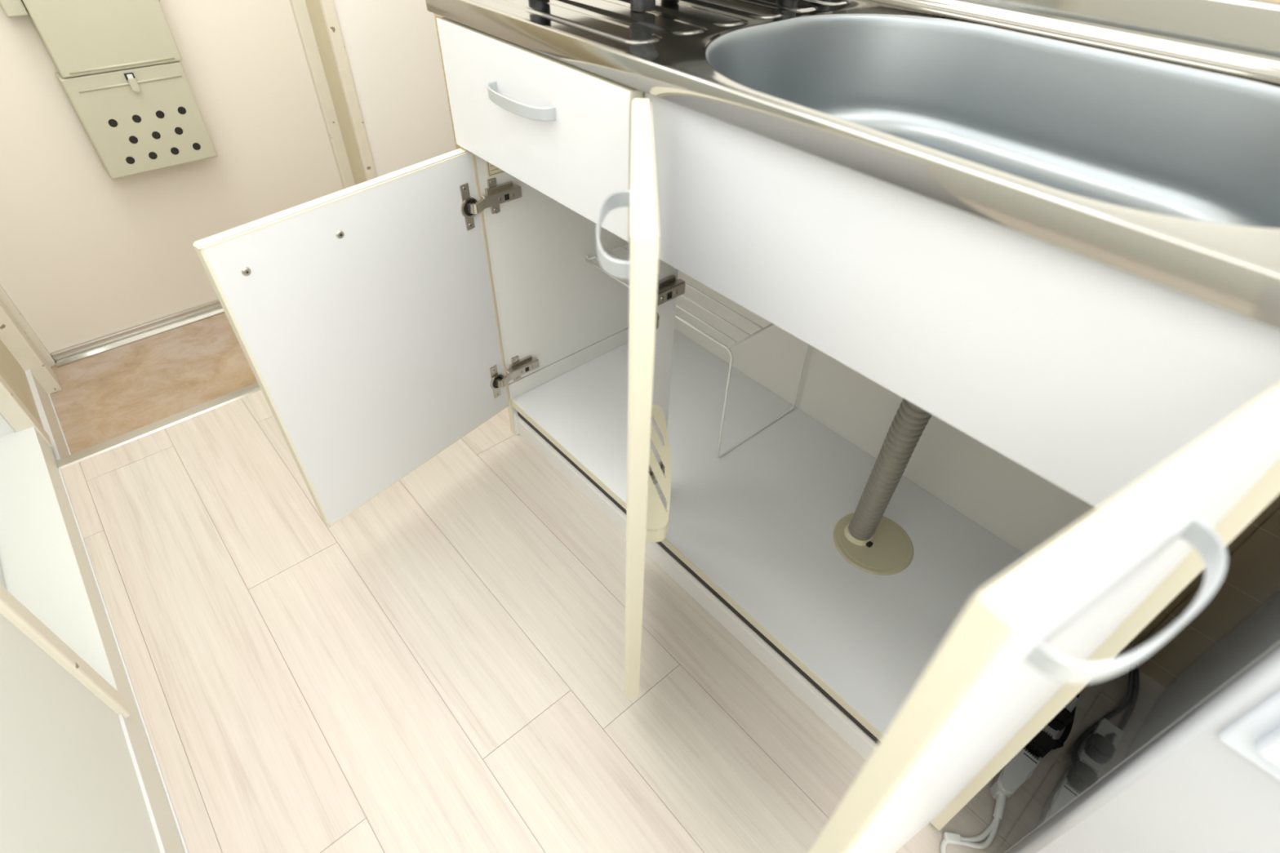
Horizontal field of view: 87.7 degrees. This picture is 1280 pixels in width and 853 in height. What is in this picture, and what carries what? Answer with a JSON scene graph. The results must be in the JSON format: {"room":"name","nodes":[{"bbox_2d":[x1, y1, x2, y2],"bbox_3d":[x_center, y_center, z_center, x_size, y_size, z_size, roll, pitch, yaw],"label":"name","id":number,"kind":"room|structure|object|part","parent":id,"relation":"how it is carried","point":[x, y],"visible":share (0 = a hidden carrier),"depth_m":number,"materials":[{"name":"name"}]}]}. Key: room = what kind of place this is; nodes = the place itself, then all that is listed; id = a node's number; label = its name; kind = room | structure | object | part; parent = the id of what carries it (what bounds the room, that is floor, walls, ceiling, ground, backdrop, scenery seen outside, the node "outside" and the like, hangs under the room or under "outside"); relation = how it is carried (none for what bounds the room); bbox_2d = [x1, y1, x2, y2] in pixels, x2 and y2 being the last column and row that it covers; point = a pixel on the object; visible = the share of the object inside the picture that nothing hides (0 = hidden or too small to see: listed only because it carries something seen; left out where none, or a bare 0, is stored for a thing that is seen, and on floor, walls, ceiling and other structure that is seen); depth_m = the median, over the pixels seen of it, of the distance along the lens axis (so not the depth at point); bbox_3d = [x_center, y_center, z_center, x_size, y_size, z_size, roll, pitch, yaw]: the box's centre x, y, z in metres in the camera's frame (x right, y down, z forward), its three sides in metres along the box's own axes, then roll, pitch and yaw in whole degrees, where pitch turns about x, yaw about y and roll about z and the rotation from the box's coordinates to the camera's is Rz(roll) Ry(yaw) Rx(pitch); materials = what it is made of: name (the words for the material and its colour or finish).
{"room":"apartment kitchen","nodes":[
{"label":"apartment kitchen","id":0,"kind":"room"},
{"bbox_2d":[0,414,14,436],"bbox_3d":[-1.288,-0.683,0.623,0.216,1.960,0.031,-30,51,-30],"label":"wall","id":1,"kind":"structure","parent":0,"point":[5,428],"depth_m":1.30,"materials":[{"name":"white paint"}]},
{"bbox_2d":[0,338,160,852],"bbox_3d":[-0.144,0.145,-0.385,0.218,2.520,4.610,-30,51,-30],"label":"wall","id":2,"kind":"structure","parent":0,"point":[69,783],"depth_m":0.69,"materials":[{"name":"white paint"}]},
{"bbox_2d":[0,564,5,588],"bbox_3d":[-0.999,-0.480,0.425,0.098,1.936,0.768,-30,51,-30],"label":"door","id":3,"kind":"structure","parent":2,"relation":"in","point":[2,580],"depth_m":1.06,"materials":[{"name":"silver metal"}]},
{"bbox_2d":[0,374,52,447],"bbox_3d":[-1.215,-0.716,0.683,0.033,2.050,0.046,-30,51,-30],"label":"trim","id":4,"kind":"structure","parent":2,"relation":"attached to","point":[14,411],"depth_m":1.30,"materials":[{"name":"beige wood"}]},
{"bbox_2d":[0,284,62,394],"bbox_3d":[-1.494,-0.897,0.994,0.058,2.097,0.168,-30,51,-30],"label":"trim","id":5,"kind":"structure","parent":2,"relation":"attached to","point":[16,334],"depth_m":1.60,"materials":[{"name":"beige wood"}]},
{"bbox_2d":[0,426,116,689],"bbox_3d":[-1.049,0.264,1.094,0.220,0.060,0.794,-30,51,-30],"label":"door","id":6,"kind":"structure","parent":2,"relation":"attached to","point":[39,566],"depth_m":1.11,"materials":[{"name":"white wood"}]},
{"bbox_2d":[0,584,129,718],"bbox_3d":[-0.703,-0.334,0.243,0.036,1.992,0.036,-30,51,-30],"label":"trim","id":7,"kind":"structure","parent":2,"relation":"attached to","point":[14,611],"depth_m":0.81,"materials":[{"name":"beige wood"}]},
{"bbox_2d":[25,369,188,852],"bbox_3d":[-0.023,1.004,0.393,0.021,0.183,4.402,-30,51,-30],"label":"baseboard","id":8,"kind":"structure","parent":2,"relation":"attached to","point":[166,826],"depth_m":1.01,"materials":[{"name":"white laminate"}]},
{"bbox_2d":[56,382,261,469],"bbox_3d":[-0.726,-0.141,1.664,1.179,0.112,0.034,-30,51,-30],"label":"trim","id":9,"kind":"structure","parent":2,"relation":"attached to","point":[66,461],"depth_m":1.42,"materials":[{"name":"wood"}]},
{"bbox_2d":[49,312,257,454],"bbox_3d":[-0.888,-0.260,1.906,1.380,0.050,0.628,-30,51,-30],"label":"floor","id":10,"kind":"structure","parent":0,"point":[110,394],"depth_m":1.70,"materials":[{"name":"brown plastic"}]},
{"bbox_2d":[333,0,456,177],"bbox_3d":[-0.660,-1.552,1.429,0.385,2.507,0.192,-30,51,-30],"label":"wall","id":11,"kind":"structure","parent":0,"point":[392,46],"depth_m":1.83,"materials":[{"name":"beige paint"}]},
{"bbox_2d":[0,0,343,367],"bbox_3d":[-1.197,-1.122,1.256,0.850,2.087,0.070,-30,51,-30],"label":"door","id":12,"kind":"structure","parent":11,"relation":"in","point":[95,263],"depth_m":1.70,"materials":[{"name":"paint"}]},
{"bbox_2d":[0,0,217,179],"bbox_3d":[-1.179,-0.827,1.476,0.278,0.498,0.082,-30,51,-30],"label":"box","id":13,"kind":"object","parent":12,"relation":"attached to","point":[118,66],"visible":1,"depth_m":1.50,"materials":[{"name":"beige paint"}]},
{"bbox_3d":[-1.208,-0.355,1.941,0.843,0.030,0.030,-30,51,-30],"label":"rail","id":14,"kind":"part","parent":12,"relation":"part of","materials":[{"name":"metal"}]},
{"bbox_2d":[289,0,377,189],"bbox_3d":[-0.816,-1.293,1.446,0.061,2.097,0.158,-30,51,-30],"label":"trim","id":15,"kind":"structure","parent":11,"relation":"attached to","point":[317,21],"depth_m":1.78,"materials":[{"name":"beige wood"}]},
{"bbox_2d":[60,390,1111,852],"bbox_3d":[0.587,0.894,0.597,1.260,0.120,3.935,-30,51,-30],"label":"floor","id":16,"kind":"structure","parent":0,"point":[438,666],"depth_m":1.03,"materials":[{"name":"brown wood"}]},
{"bbox_2d":[192,17,1279,852],"bbox_3d":[0.077,-0.018,0.904,0.856,0.782,1.020,-30,51,-30],"label":"base cabinet","id":17,"kind":"object","parent":16,"relation":"on","point":[1096,439],"visible":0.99,"depth_m":0.83,"materials":[{"name":"laminate"}]},
{"bbox_3d":[-0.397,-0.129,1.070,0.020,0.513,0.409,29,49,27],"label":"door","id":18,"kind":"part","parent":17,"relation":"part of","materials":[{"name":"white laminate"}]},
{"bbox_3d":[-0.153,-0.400,0.820,0.028,0.016,0.131,-30,51,-30],"label":"handle","id":19,"kind":"part","parent":17,"relation":"part of","materials":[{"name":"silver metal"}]},
{"bbox_3d":[-0.138,-0.390,0.853,0.020,0.168,0.403,-30,51,-30],"label":"drawer","id":20,"kind":"part","parent":17,"relation":"part of","materials":[{"name":"white laminate"}]},
{"bbox_3d":[-0.100,-0.416,1.231,0.434,0.634,0.018,-30,51,-30],"label":"panel","id":21,"kind":"part","parent":17,"relation":"part of","materials":[{"name":"laminate"}]},
{"bbox_3d":[-0.022,-0.164,0.559,0.028,0.015,0.131,1,43,-1],"label":"handle","id":22,"kind":"part","parent":17,"relation":"part of","materials":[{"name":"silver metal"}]},
{"bbox_3d":[-0.005,0.022,0.792,0.020,0.685,0.295,1,43,-1],"label":"door","id":23,"kind":"part","parent":17,"relation":"part of","materials":[{"name":"white laminate"}]},
{"bbox_2d":[585,241,809,457],"bbox_3d":[0.103,-0.182,1.323,0.226,0.254,0.394,-30,51,-30],"label":"wire shelf","id":24,"kind":"object","parent":17,"relation":"on","point":[588,260],"visible":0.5,"depth_m":1.17,"materials":[{"name":"white metal"}]},
{"bbox_3d":[0.222,-0.087,1.225,0.226,0.250,0.032,-30,51,-30],"label":"frame","id":25,"kind":"part","parent":24,"relation":"part of","materials":[{"name":"white metal"}]},
{"bbox_3d":[0.223,0.114,1.206,0.433,0.018,0.983,-30,51,-30],"label":"panel","id":26,"kind":"part","parent":17,"relation":"part of","materials":[{"name":"white laminate"}]},
{"bbox_2d":[425,0,1279,329],"bbox_3d":[0.236,-0.389,0.749,0.478,0.192,1.052,-30,51,-30],"label":"countertop","id":27,"kind":"structure","parent":17,"relation":"on","point":[1139,138],"depth_m":0.72,"materials":[{"name":"silver metal"}]},
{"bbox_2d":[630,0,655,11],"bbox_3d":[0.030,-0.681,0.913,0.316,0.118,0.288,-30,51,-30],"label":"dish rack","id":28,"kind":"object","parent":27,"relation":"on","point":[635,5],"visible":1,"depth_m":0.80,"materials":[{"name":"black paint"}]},
{"bbox_2d":[706,13,1279,228],"bbox_3d":[0.347,-0.270,0.667,0.417,0.133,0.599,-30,51,-30],"label":"sink","id":29,"kind":"object","parent":27,"relation":"in","point":[1154,143],"depth_m":0.77,"materials":[{"name":"silver metal"}]},
{"bbox_2d":[833,398,931,575],"bbox_3d":[0.392,-0.014,0.912,0.144,0.575,0.137,-30,51,-30],"label":"hose","id":30,"kind":"object","parent":29,"relation":"attached to","point":[868,540],"visible":0.56,"depth_m":1.05,"materials":[{"name":"grey plastic"}]},
{"bbox_3d":[0.396,-0.218,1.099,0.009,0.725,1.020,-30,51,-30],"label":"panel","id":31,"kind":"part","parent":17,"relation":"part of","materials":[{"name":"white wood"}]},
{"bbox_3d":[0.207,-0.134,0.594,0.018,0.186,0.596,-30,51,-30],"label":"apron panel","id":32,"kind":"part","parent":17,"relation":"part of","materials":[{"name":"white laminate"}]},
{"bbox_3d":[0.248,0.268,0.534,0.295,0.685,0.020,-22,48,-24],"label":"door","id":33,"kind":"part","parent":17,"relation":"part of","materials":[{"name":"white laminate"}]},
{"bbox_3d":[0.559,0.153,0.730,0.434,0.763,0.018,-30,51,-30],"label":"panel","id":34,"kind":"part","parent":17,"relation":"part of","materials":[{"name":"white laminate"}]},
{"bbox_3d":[0.229,0.081,0.301,0.131,0.015,0.028,-22,48,-24],"label":"handle","id":35,"kind":"part","parent":17,"relation":"part of","materials":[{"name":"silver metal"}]},
{"bbox_2d":[960,819,999,848],"bbox_3d":[0.453,0.539,0.878,0.076,0.012,0.024,-17,46,-19],"label":"extension cord","id":36,"kind":"object","parent":16,"relation":"on","point":[992,836],"visible":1,"depth_m":0.87,"materials":[{"name":"white plastic"}]},
{"bbox_2d":[940,696,1079,852],"bbox_3d":[0.588,0.548,0.858,0.369,0.034,0.277,-30,51,-30],"label":"power strip","id":37,"kind":"object","parent":16,"relation":"on","point":[1022,766],"visible":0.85,"depth_m":0.91,"materials":[{"name":"white plastic"}]},
{"bbox_2d":[943,831,961,844],"bbox_3d":[0.410,0.541,0.875,0.020,0.009,0.012,6,43,5],"label":"clip","id":38,"kind":"object","parent":37,"relation":"attached to","point":[950,837],"visible":1,"depth_m":0.87,"materials":[{"name":"white plastic"}]},
{"bbox_3d":[0.467,0.619,0.790,0.105,0.016,0.276,-9,44,-12],"label":"cord","id":39,"kind":"part","parent":37,"relation":"part of","materials":[{"name":"white plastic"}]},
{"bbox_2d":[1025,648,1137,758],"bbox_3d":[0.665,0.316,0.910,0.275,0.292,0.055,-21,47,-22],"label":"plug","id":40,"kind":"object","parent":37,"relation":"attached to","point":[1042,744],"visible":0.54,"depth_m":0.93,"materials":[{"name":"black plastic"}]},
{"bbox_3d":[0.670,0.313,0.913,0.262,0.292,0.055,-20,47,-22],"label":"cord","id":41,"kind":"part","parent":40,"relation":"part of","materials":[{"name":"black plastic"}]},
{"bbox_2d":[1047,648,1136,731],"bbox_3d":[0.692,0.285,0.915,0.231,0.332,0.066,-15,45,-17],"label":"plug","id":42,"kind":"object","parent":37,"relation":"attached to","point":[1064,717],"visible":0.2,"depth_m":0.95,"materials":[{"name":"black plastic"}]},
{"bbox_3d":[0.698,0.281,0.920,0.219,0.332,0.060,-12,44,-15],"label":"cord","id":43,"kind":"part","parent":42,"relation":"part of","materials":[{"name":"black plastic"}]},
{"bbox_2d":[997,508,1279,852],"bbox_3d":[0.763,0.217,0.436,0.475,1.100,0.513,-30,51,-30],"label":"refrigerator","id":44,"kind":"object","parent":16,"relation":"on","point":[1179,751],"visible":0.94,"depth_m":0.59,"materials":[{"name":"white metal"}]},
{"bbox_3d":[0.605,0.474,0.492,0.032,0.560,0.513,-30,51,-30],"label":"door","id":45,"kind":"part","parent":44,"relation":"part of","materials":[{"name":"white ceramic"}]},
{"bbox_3d":[0.583,0.314,0.337,0.020,0.111,0.461,-30,51,-30],"label":"handle","id":46,"kind":"part","parent":44,"relation":"part of","materials":[{"name":"white plastic"}]},
{"bbox_2d":[434,0,1279,650],"bbox_3d":[0.933,0.118,0.719,0.100,0.870,4.420,-30,51,-30],"label":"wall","id":47,"kind":"structure","parent":0,"point":[1274,505],"depth_m":0.95,"materials":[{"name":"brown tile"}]}
]}

